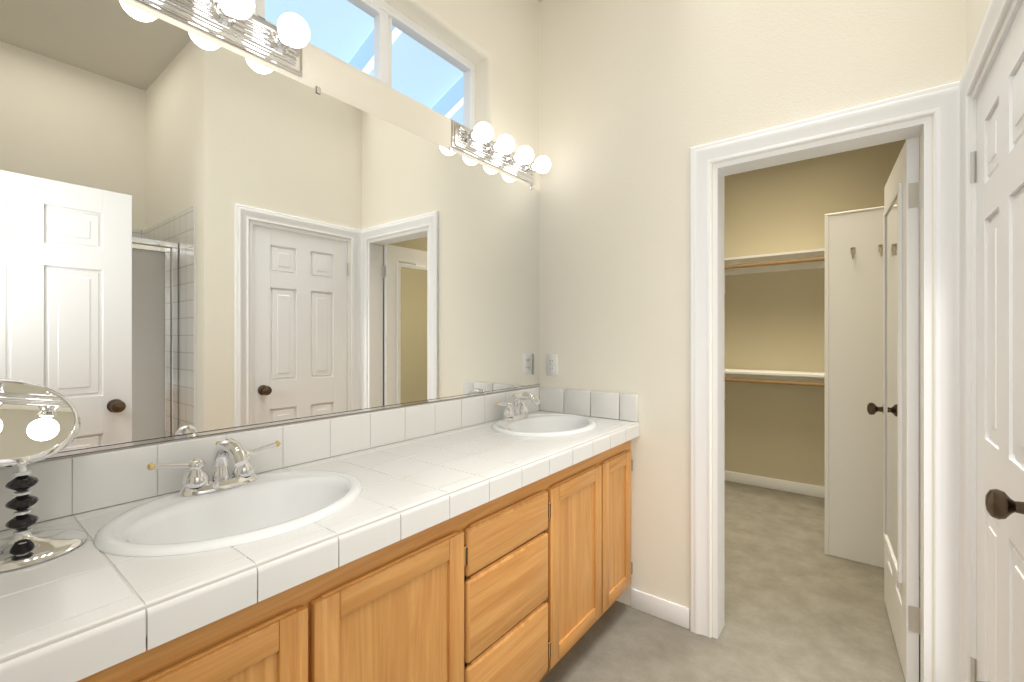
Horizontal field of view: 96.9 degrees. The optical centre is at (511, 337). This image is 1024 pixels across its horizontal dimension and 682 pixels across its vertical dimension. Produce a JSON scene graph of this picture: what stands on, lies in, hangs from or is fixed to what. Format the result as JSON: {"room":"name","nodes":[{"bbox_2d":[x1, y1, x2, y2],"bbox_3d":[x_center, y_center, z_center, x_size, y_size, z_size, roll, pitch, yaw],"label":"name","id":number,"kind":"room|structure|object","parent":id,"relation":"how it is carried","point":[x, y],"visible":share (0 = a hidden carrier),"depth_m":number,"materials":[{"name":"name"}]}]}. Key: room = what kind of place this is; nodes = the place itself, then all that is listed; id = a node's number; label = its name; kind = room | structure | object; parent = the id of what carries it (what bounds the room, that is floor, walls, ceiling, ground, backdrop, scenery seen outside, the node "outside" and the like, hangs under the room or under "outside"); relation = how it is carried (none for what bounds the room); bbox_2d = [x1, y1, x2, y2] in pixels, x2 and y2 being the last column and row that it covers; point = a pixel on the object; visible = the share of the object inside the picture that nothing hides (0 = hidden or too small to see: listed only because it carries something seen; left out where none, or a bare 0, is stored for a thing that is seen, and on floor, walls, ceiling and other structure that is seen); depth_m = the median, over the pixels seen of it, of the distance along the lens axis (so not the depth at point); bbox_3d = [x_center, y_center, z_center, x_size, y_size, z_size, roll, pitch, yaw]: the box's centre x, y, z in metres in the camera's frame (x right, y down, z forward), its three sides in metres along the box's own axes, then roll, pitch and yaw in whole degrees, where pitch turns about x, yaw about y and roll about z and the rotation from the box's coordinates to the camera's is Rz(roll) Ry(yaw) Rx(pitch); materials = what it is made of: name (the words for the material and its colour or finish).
{"room":"bathroom","nodes":[
{"label":"bathroom","id":0,"kind":"room"},
{"bbox_2d":[119,0,538,189],"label":"wall","id":1,"kind":"structure","parent":0,"point":[335,78],"depth_m":1.61,"materials":[{"name":"paint"}]},
{"bbox_2d":[137,0,309,76],"bbox_3d":[-0.795,-0.885,1.148,0.154,0.118,0.620,0,0,38],"label":"sconce","id":2,"kind":"object","parent":1,"relation":"attached to","point":[241,25],"visible":1,"depth_m":1.27,"materials":[{"name":"silver metal"}]},
{"bbox_2d":[256,0,475,129],"bbox_3d":[-0.519,-1.147,1.826,0.052,0.385,1.050,0,0,38],"label":"window frame","id":3,"kind":"structure","parent":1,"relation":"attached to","point":[385,15],"depth_m":1.85,"materials":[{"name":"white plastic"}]},
{"bbox_2d":[384,0,538,161],"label":"wall","id":4,"kind":"structure","parent":0,"point":[496,42],"depth_m":2.22,"materials":[{"name":"paint"}]},
{"bbox_2d":[452,120,550,183],"bbox_3d":[-0.011,-0.885,2.160,0.154,0.118,0.620,0,0,38],"label":"sconce","id":5,"kind":"object","parent":4,"relation":"attached to","point":[478,142],"visible":1,"depth_m":2.10,"materials":[{"name":"white glass"}]},
{"bbox_2d":[540,481,919,681],"bbox_3d":[0.799,1.305,1.152,3.270,0.050,6.600,0,0,38],"label":"floor","id":6,"kind":"structure","parent":0,"point":[801,605],"depth_m":2.02,"materials":[{"name":"beige carpet"}]},
{"bbox_2d":[48,435,638,681],"bbox_3d":[-0.295,0.861,1.469,0.548,0.838,2.154,0,0,38],"label":"bathroom vanity","id":7,"kind":"object","parent":6,"relation":"on","point":[484,538],"depth_m":1.19,"materials":[{"name":"brown wood"}]},
{"bbox_2d":[0,419,638,681],"bbox_3d":[-0.287,0.419,1.463,0.568,0.046,2.154,0,0,38],"label":"countertop","id":8,"kind":"structure","parent":7,"relation":"on","point":[61,614],"depth_m":0.81,"materials":[{"name":"white tile"}]},
{"bbox_2d":[0,379,87,572],"bbox_3d":[-0.943,0.238,0.847,0.254,0.311,0.218,0,0,38],"label":"makeup mirror","id":9,"kind":"object","parent":8,"relation":"on","point":[38,423],"visible":1,"depth_m":0.86,"materials":[{"name":"silver metal"}]},
{"bbox_2d":[148,433,279,494],"bbox_3d":[-0.712,0.319,1.141,0.172,0.134,0.290,0,0,38],"label":"faucet","id":10,"kind":"object","parent":8,"relation":"on","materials":[{"name":"silver metal"}]},
{"bbox_2d":[68,459,403,586],"bbox_3d":[-0.622,0.466,1.071,0.445,0.167,0.540,0,0,38],"label":"sink","id":11,"kind":"object","parent":8,"relation":"in","point":[138,538],"depth_m":1.06,"materials":[{"name":"white ceramic"}]},
{"bbox_2d":[0,0,539,459],"bbox_3d":[-0.501,-0.277,1.645,0.010,1.080,2.126,0,0,38],"label":"mirror glass","id":12,"kind":"object","parent":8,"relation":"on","point":[199,236],"visible":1,"depth_m":1.26,"materials":[{"name":"grey"}]},
{"bbox_2d":[496,391,543,418],"bbox_3d":[0.060,0.319,2.136,0.172,0.134,0.290,0,0,38],"label":"faucet","id":13,"kind":"object","parent":8,"relation":"on","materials":[{"name":"silver metal"}]},
{"bbox_2d":[468,411,615,442],"bbox_3d":[0.150,0.466,2.067,0.445,0.167,0.540,0,0,38],"label":"sink","id":14,"kind":"object","parent":8,"relation":"in","point":[553,426],"depth_m":2.14,"materials":[{"name":"white ceramic"}]},
{"bbox_2d":[825,206,919,576],"bbox_3d":[2.040,0.274,2.569,0.444,2.012,0.048,0,0,38],"label":"partition panel","id":15,"kind":"object","parent":6,"relation":"on","point":[853,426],"visible":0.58,"depth_m":2.60,"materials":[{"name":"white wood"}]},
{"bbox_2d":[851,244,882,258],"bbox_3d":[1.996,-0.484,2.553,0.147,0.071,0.039,0,0,38],"label":"hooks","id":16,"kind":"object","parent":15,"relation":"attached to","point":[853,250],"visible":0.92,"depth_m":2.58,"materials":[{"name":"silver metal"}]},
{"bbox_2d":[539,0,965,681],"bbox_3d":[0.845,-0.280,2.028,1.910,3.120,0.120,0,0,38],"label":"wall","id":17,"kind":"structure","parent":0,"point":[639,100],"depth_m":2.08,"materials":[{"name":"paint"}]},
{"bbox_2d":[0,387,539,530],"bbox_3d":[-0.508,0.332,1.634,0.010,0.126,2.154,0,0,38],"label":"backsplash","id":18,"kind":"structure","parent":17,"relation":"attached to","point":[81,480],"depth_m":1.29,"materials":[{"name":"white tile"}]},
{"bbox_2d":[546,354,556,375],"bbox_3d":[0.212,0.145,2.436,0.070,0.116,0.008,0,0,38],"label":"electrical outlet plate","id":19,"kind":"object","parent":17,"relation":"attached to","point":[551,364],"visible":1,"depth_m":2.43,"materials":[{"name":"white plastic"}]},
{"bbox_2d":[631,588,689,628],"bbox_3d":[0.674,1.235,2.077,0.270,0.090,0.012,0,0,38],"label":"baseboard","id":20,"kind":"structure","parent":17,"relation":"attached to","point":[668,611],"depth_m":2.07,"materials":[{"name":"white wood"}]},
{"bbox_2d":[690,81,959,681],"bbox_3d":[1.168,0.225,1.777,0.869,2.111,0.157,0,0,38],"label":"trim","id":21,"kind":"structure","parent":17,"relation":"attached to","point":[941,103],"depth_m":1.61,"materials":[{"name":"white wood"}]},
{"bbox_2d":[867,137,919,681],"bbox_3d":[1.621,0.271,1.896,0.177,1.995,0.691,0,0,34],"label":"door","id":22,"kind":"structure","parent":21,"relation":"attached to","point":[899,409],"depth_m":1.73,"materials":[{"name":"painted wood"},{"name":"metal"}]},
{"bbox_2d":[725,139,905,486],"bbox_3d":[2.279,-0.280,3.877,1.910,3.120,0.120,0,0,38],"label":"wall","id":23,"kind":"structure","parent":0,"point":[774,321],"depth_m":3.80,"materials":[{"name":"paint"}]},
{"bbox_2d":[725,470,824,497],"bbox_3d":[2.251,1.235,3.815,1.640,0.090,0.012,0,0,38],"label":"baseboard","id":24,"kind":"structure","parent":23,"relation":"attached to","point":[777,484],"depth_m":3.82,"materials":[{"name":"white wood"}]},
{"bbox_2d":[919,0,1012,180],"bbox_3d":[2.103,-0.280,1.862,0.520,3.120,3.520,0,0,38],"label":"wall","id":25,"kind":"structure","parent":0,"point":[976,10],"depth_m":1.37,"materials":[{"name":"paint"}]},
{"bbox_2d":[959,0,1022,681],"bbox_3d":[1.230,0.227,1.077,0.140,2.106,0.882,0,0,38],"label":"door frame","id":26,"kind":"structure","parent":25,"relation":"attached to","point":[992,22],"depth_m":1.40,"materials":[{"name":"white wood"}]},
{"bbox_2d":[970,0,1023,681],"bbox_3d":[1.213,0.271,1.098,0.177,1.995,0.682,0,0,38],"label":"door","id":27,"kind":"structure","parent":25,"relation":"in","point":[997,166],"depth_m":1.12,"materials":[{"name":"white wood"}]},
{"label":"outside","id":28,"kind":"structure","parent":0,"visible":0},
{"bbox_2d":[265,0,463,124],"bbox_3d":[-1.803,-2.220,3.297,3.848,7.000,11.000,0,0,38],"label":"window glass","id":29,"kind":"object","parent":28,"point":[343,30],"visible":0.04,"depth_m":2.44,"materials":[{"name":"blue"}]}
]}

